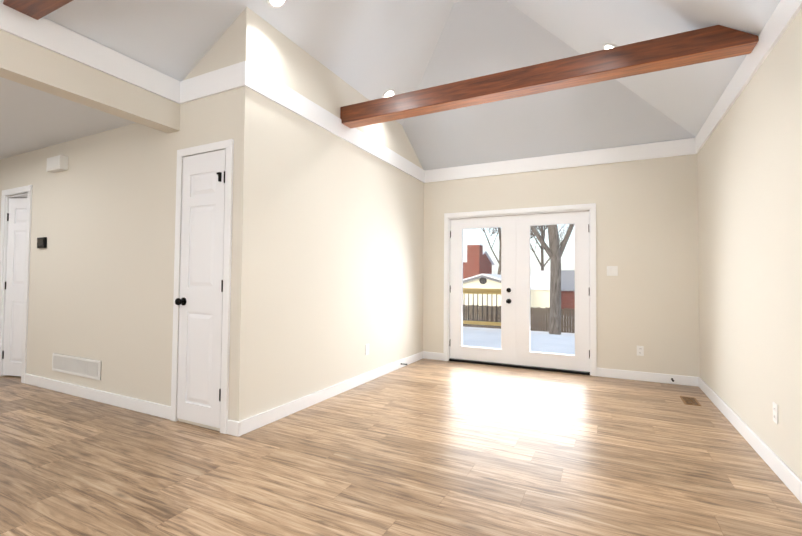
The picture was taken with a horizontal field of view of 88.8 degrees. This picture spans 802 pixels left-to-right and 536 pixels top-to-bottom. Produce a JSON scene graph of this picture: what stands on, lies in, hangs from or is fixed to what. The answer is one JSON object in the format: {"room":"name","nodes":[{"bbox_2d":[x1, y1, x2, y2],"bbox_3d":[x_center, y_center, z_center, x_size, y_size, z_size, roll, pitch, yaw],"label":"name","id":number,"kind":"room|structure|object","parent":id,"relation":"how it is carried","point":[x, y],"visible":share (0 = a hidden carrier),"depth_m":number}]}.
{"room":"empty living room","nodes":[
{"label":"empty living room","id":0,"kind":"room"},
{"bbox_2d":[0,77,135,159],"bbox_3d":[-5.251,-1.392,2.449,4.926,0.050,4.788,0,-2,27],"label":"ceiling","id":1,"kind":"structure","parent":0,"point":[32,119],"depth_m":3.65},
{"bbox_2d":[0,30,179,132],"bbox_3d":[-2.980,-1.430,1.315,0.150,0.434,4.788,0,-2,27],"label":"wall","id":2,"kind":"structure","parent":0,"point":[27,63],"depth_m":2.79},
{"bbox_2d":[0,0,179,103],"bbox_3d":[-2.903,-1.526,1.280,0.020,0.182,4.788,0,-2,27],"label":"trim","id":3,"kind":"structure","parent":2,"relation":"attached to","point":[43,32],"depth_m":2.79},
{"bbox_2d":[0,7,263,430],"bbox_3d":[-3.756,-0.948,4.432,5.824,4.400,0.120,0,-2,27],"label":"wall","id":4,"kind":"structure","parent":0,"point":[101,288],"depth_m":3.65},
{"bbox_2d":[2,198,26,375],"bbox_3d":[-4.348,0.213,4.735,0.537,2.055,0.053,0,-2,13],"label":"hall door","id":5,"kind":"structure","parent":4,"relation":"in","point":[14,300],"depth_m":4.75},
{"bbox_2d":[0,185,32,382],"bbox_3d":[-4.355,0.173,4.685,0.701,2.168,0.138,0,-2,27],"label":"door frame","id":6,"kind":"structure","parent":4,"relation":"attached to","point":[4,223],"depth_m":4.72},
{"bbox_2d":[37,237,46,247],"bbox_3d":[-3.827,-0.268,4.365,0.160,0.114,0.024,0,-2,27],"label":"thermostat","id":7,"kind":"object","parent":4,"relation":"attached to","point":[41,242],"visible":1,"depth_m":4.34},
{"bbox_2d":[46,155,67,172],"bbox_3d":[-3.545,-1.071,4.221,0.270,0.138,0.075,0,-2,27],"label":"box","id":8,"kind":"object","parent":4,"relation":"attached to","point":[58,163],"visible":1,"depth_m":4.17},
{"bbox_2d":[52,353,100,379],"bbox_3d":[-3.187,0.958,4.011,0.860,0.175,0.012,0,-2,27],"label":"air vent","id":9,"kind":"object","parent":4,"relation":"in","point":[80,366],"visible":0.98,"depth_m":3.99},
{"bbox_2d":[24,374,170,419],"bbox_3d":[-2.972,1.192,3.895,2.475,0.105,0.016,0,-2,27],"label":"baseboard","id":10,"kind":"structure","parent":4,"relation":"attached to","point":[147,407],"depth_m":3.77},
{"bbox_2d":[175,149,225,427],"bbox_3d":[-1.581,0.149,3.193,0.503,2.115,0.086,0,-2,27],"label":"closet door","id":11,"kind":"structure","parent":4,"relation":"in","point":[199,301],"depth_m":3.21},
{"bbox_2d":[170,139,233,433],"bbox_3d":[-1.573,0.130,3.225,0.642,2.215,0.024,0,-2,27],"label":"trim","id":12,"kind":"structure","parent":4,"relation":"attached to","point":[228,145],"depth_m":3.11},
{"bbox_2d":[180,63,239,103],"bbox_3d":[-1.511,-1.459,3.248,0.690,0.182,0.020,0,-2,27],"label":"trim","id":13,"kind":"structure","parent":4,"relation":"attached to","point":[225,79],"depth_m":3.23},
{"bbox_2d":[256,20,423,414],"bbox_3d":[-0.439,-0.912,4.688,0.120,4.400,3.244,0,-2,27],"label":"wall","id":14,"kind":"structure","parent":0,"point":[327,257],"depth_m":3.98},
{"bbox_2d":[232,351,423,436],"bbox_3d":[-0.433,1.232,4.524,0.024,0.105,3.414,0,-2,27],"label":"baseboard","id":15,"kind":"structure","parent":14,"relation":"attached to","point":[239,428],"depth_m":3.74},
{"bbox_2d":[240,61,423,182],"bbox_3d":[-0.410,-1.412,4.594,0.020,0.182,3.415,0,-2,27],"label":"trim","id":16,"kind":"structure","parent":14,"relation":"attached to","point":[251,77],"depth_m":3.82},
{"bbox_2d":[365,344,368,354],"bbox_3d":[-0.382,0.923,4.639,0.008,0.116,0.072,0,-2,27],"label":"outlet","id":17,"kind":"object","parent":14,"relation":"attached to","point":[366,349],"visible":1,"depth_m":4.63},
{"bbox_2d":[0,359,801,535],"bbox_3d":[-2.644,1.269,2.879,9.579,0.100,8.442,0,-2,27],"label":"floor","id":18,"kind":"structure","parent":0,"point":[426,447],"depth_m":2.54},
{"bbox_2d":[680,396,700,405],"bbox_3d":[2.818,1.294,3.995,0.130,0.006,0.300,0,-2,27],"label":"floor vent","id":19,"kind":"object","parent":18,"relation":"in","point":[690,400],"visible":1,"depth_m":3.98},
{"bbox_2d":[44,0,780,169],"bbox_3d":[-0.313,-2.115,1.903,4.103,1.073,8.182,0,-2,27],"label":"ceiling","id":20,"kind":"structure","parent":0,"point":[372,49],"depth_m":4.00},
{"bbox_2d":[3,0,72,19],"bbox_3d":[-0.478,-1.637,1.565,4.060,0.172,0.170,0,-2,27],"label":"beam","id":21,"kind":"structure","parent":20,"relation":"attached to","point":[37,9],"depth_m":2.41},
{"bbox_2d":[267,0,286,7],"bbox_3d":[-0.955,-2.075,3.151,0.143,0.089,0.164,0,-2,27],"label":"recessed light","id":22,"kind":"object","parent":20,"relation":"in","point":[276,3],"visible":1,"depth_m":3.18},
{"bbox_2d":[382,89,394,97],"bbox_3d":[-0.142,-2.022,4.777,0.143,0.089,0.164,0,-2,27],"label":"recessed light","id":23,"kind":"object","parent":20,"relation":"in","point":[389,92],"visible":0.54,"depth_m":4.74},
{"bbox_2d":[340,25,758,128],"bbox_3d":[0.906,-1.570,3.522,3.334,0.172,0.170,0,-2,27],"label":"beam","id":24,"kind":"structure","parent":20,"relation":"attached to","point":[707,44],"depth_m":3.25},
{"bbox_2d":[603,43,617,48],"bbox_3d":[1.926,-2.005,3.742,0.143,0.089,0.164,0,-2,27],"label":"recessed light","id":25,"kind":"object","parent":20,"relation":"in","point":[607,45],"visible":0.4,"depth_m":3.71},
{"bbox_2d":[423,154,699,376],"bbox_3d":[-0.721,-0.856,6.753,9.579,4.400,0.200,0,-2,27],"label":"wall","id":26,"kind":"structure","parent":0,"point":[647,297],"depth_m":4.90},
{"bbox_2d":[424,351,442,359],"bbox_3d":[0.476,1.280,5.967,0.308,0.105,0.020,0,-2,27],"label":"baseboard","id":27,"kind":"structure","parent":26,"relation":"attached to","point":[427,355],"depth_m":5.96},
{"bbox_2d":[448,209,590,374],"bbox_3d":[1.550,0.293,5.558,1.889,2.073,0.233,0,-2,27],"label":"french door","id":28,"kind":"structure","parent":26,"relation":"in","point":[514,351],"depth_m":5.49},
{"bbox_2d":[443,203,596,375],"bbox_3d":[1.510,0.265,5.479,1.993,2.124,0.018,0,-2,27],"label":"door frame","id":29,"kind":"structure","parent":26,"relation":"attached to","point":[591,207],"depth_m":5.28},
{"bbox_2d":[424,138,691,182],"bbox_3d":[1.844,-1.370,5.364,3.300,0.182,0.020,0,-2,27],"label":"trim","id":30,"kind":"structure","parent":26,"relation":"attached to","point":[681,147],"depth_m":5.22},
{"bbox_2d":[607,266,617,275],"bbox_3d":[2.561,0.035,4.965,0.118,0.118,0.012,0,-2,27],"label":"switch plate","id":31,"kind":"object","parent":26,"relation":"attached to","point":[612,270],"visible":1,"depth_m":4.96},
{"bbox_2d":[637,346,643,355],"bbox_3d":[2.810,0.972,4.812,0.072,0.116,0.008,0,-2,27],"label":"electrical outlet","id":32,"kind":"object","parent":26,"relation":"attached to","point":[640,350],"visible":1,"depth_m":4.81},
{"bbox_2d":[597,368,695,385],"bbox_3d":[2.841,1.267,4.785,1.003,0.105,0.020,0,-2,27],"label":"baseboard","id":33,"kind":"structure","parent":26,"relation":"attached to","point":[601,372],"depth_m":4.76},
{"bbox_2d":[697,9,801,479],"bbox_3d":[1.601,-1.001,0.909,0.200,4.400,8.582,0,-2,27],"label":"wall","id":34,"kind":"structure","parent":0,"point":[749,164],"depth_m":2.78},
{"bbox_2d":[692,0,801,153],"bbox_3d":[1.507,-1.497,0.973,0.020,0.182,8.182,0,-2,27],"label":"trim","id":35,"kind":"structure","parent":34,"relation":"attached to","point":[786,11],"depth_m":2.84},
{"bbox_2d":[696,377,801,502],"bbox_3d":[1.494,1.146,0.910,0.020,0.105,8.160,0,-2,27],"label":"baseboard","id":36,"kind":"structure","parent":34,"relation":"attached to","point":[791,480],"depth_m":2.76},
{"bbox_2d":[773,402,777,423],"bbox_3d":[2.298,0.890,2.515,0.008,0.116,0.072,0,-2,27],"label":"outlet","id":37,"kind":"object","parent":34,"relation":"attached to","point":[775,412],"visible":1,"depth_m":2.50},
{"label":"outside","id":38,"kind":"structure","parent":0,"visible":0},
{"bbox_2d":[463,315,574,335],"bbox_3d":[12.324,4.545,47.097,100.000,0.200,83.918,0,-2,27],"label":"snow","id":39,"kind":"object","parent":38,"point":[496,329],"depth_m":25.05},
{"bbox_2d":[463,244,494,278],"bbox_3d":[6.714,0.993,51.782,9.210,7.070,9.360,0,-2,27],"label":"brick house","id":40,"kind":"structure","parent":39,"relation":"on","point":[476,259],"depth_m":46.23},
{"bbox_2d":[463,274,530,316],"bbox_3d":[8.204,2.330,36.303,5.900,3.550,7.530,0,-2,27],"label":"garage","id":41,"kind":"structure","parent":39,"relation":"on","point":[482,280],"depth_m":33.22},
{"bbox_2d":[481,225,547,274],"bbox_3d":[11.027,-7.375,41.160,13.392,23.394,14.081,0,-2,27],"label":"tree","id":42,"kind":"object","parent":39,"relation":"on","point":[494,232],"depth_m":40.78},
{"bbox_2d":[463,329,574,354],"bbox_3d":[1.859,2.339,7.718,9.500,1.810,4.018,0,-2,27],"label":"deck floor","id":43,"kind":"structure","parent":39,"relation":"on","point":[488,336],"depth_m":8.11},
{"bbox_2d":[463,288,500,325],"bbox_3d":[0.582,0.998,10.546,4.600,1.010,0.140,0,-2,27],"label":"deck railing","id":44,"kind":"object","parent":43,"relation":"on","point":[479,291],"depth_m":9.85},
{"bbox_2d":[463,305,574,332],"bbox_3d":[3.407,3.086,26.984,42.040,1.430,0.060,0,-2,27],"label":"fence","id":45,"kind":"object","parent":39,"relation":"on","point":[535,314],"depth_m":24.64},
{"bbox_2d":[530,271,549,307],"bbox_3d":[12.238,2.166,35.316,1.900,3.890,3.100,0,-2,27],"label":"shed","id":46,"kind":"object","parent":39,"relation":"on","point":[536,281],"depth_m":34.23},
{"bbox_2d":[530,224,572,270],"bbox_3d":[17.896,-7.028,53.908,16.349,23.564,14.867,0,-2,27],"label":"tree","id":47,"kind":"object","parent":39,"relation":"on","point":[542,231],"depth_m":54.99},
{"bbox_2d":[530,224,573,334],"bbox_3d":[5.180,-5.631,17.036,11.430,18.435,9.454,0,-2,27],"label":"tree","id":48,"kind":"object","parent":39,"relation":"on","point":[554,320],"depth_m":16.49},
{"bbox_2d":[561,270,589,313],"bbox_3d":[19.660,2.265,40.103,8.000,4.090,8.600,0,-2,27],"label":"brick house","id":49,"kind":"structure","parent":39,"relation":"on","point":[567,285],"depth_m":37.95}
]}

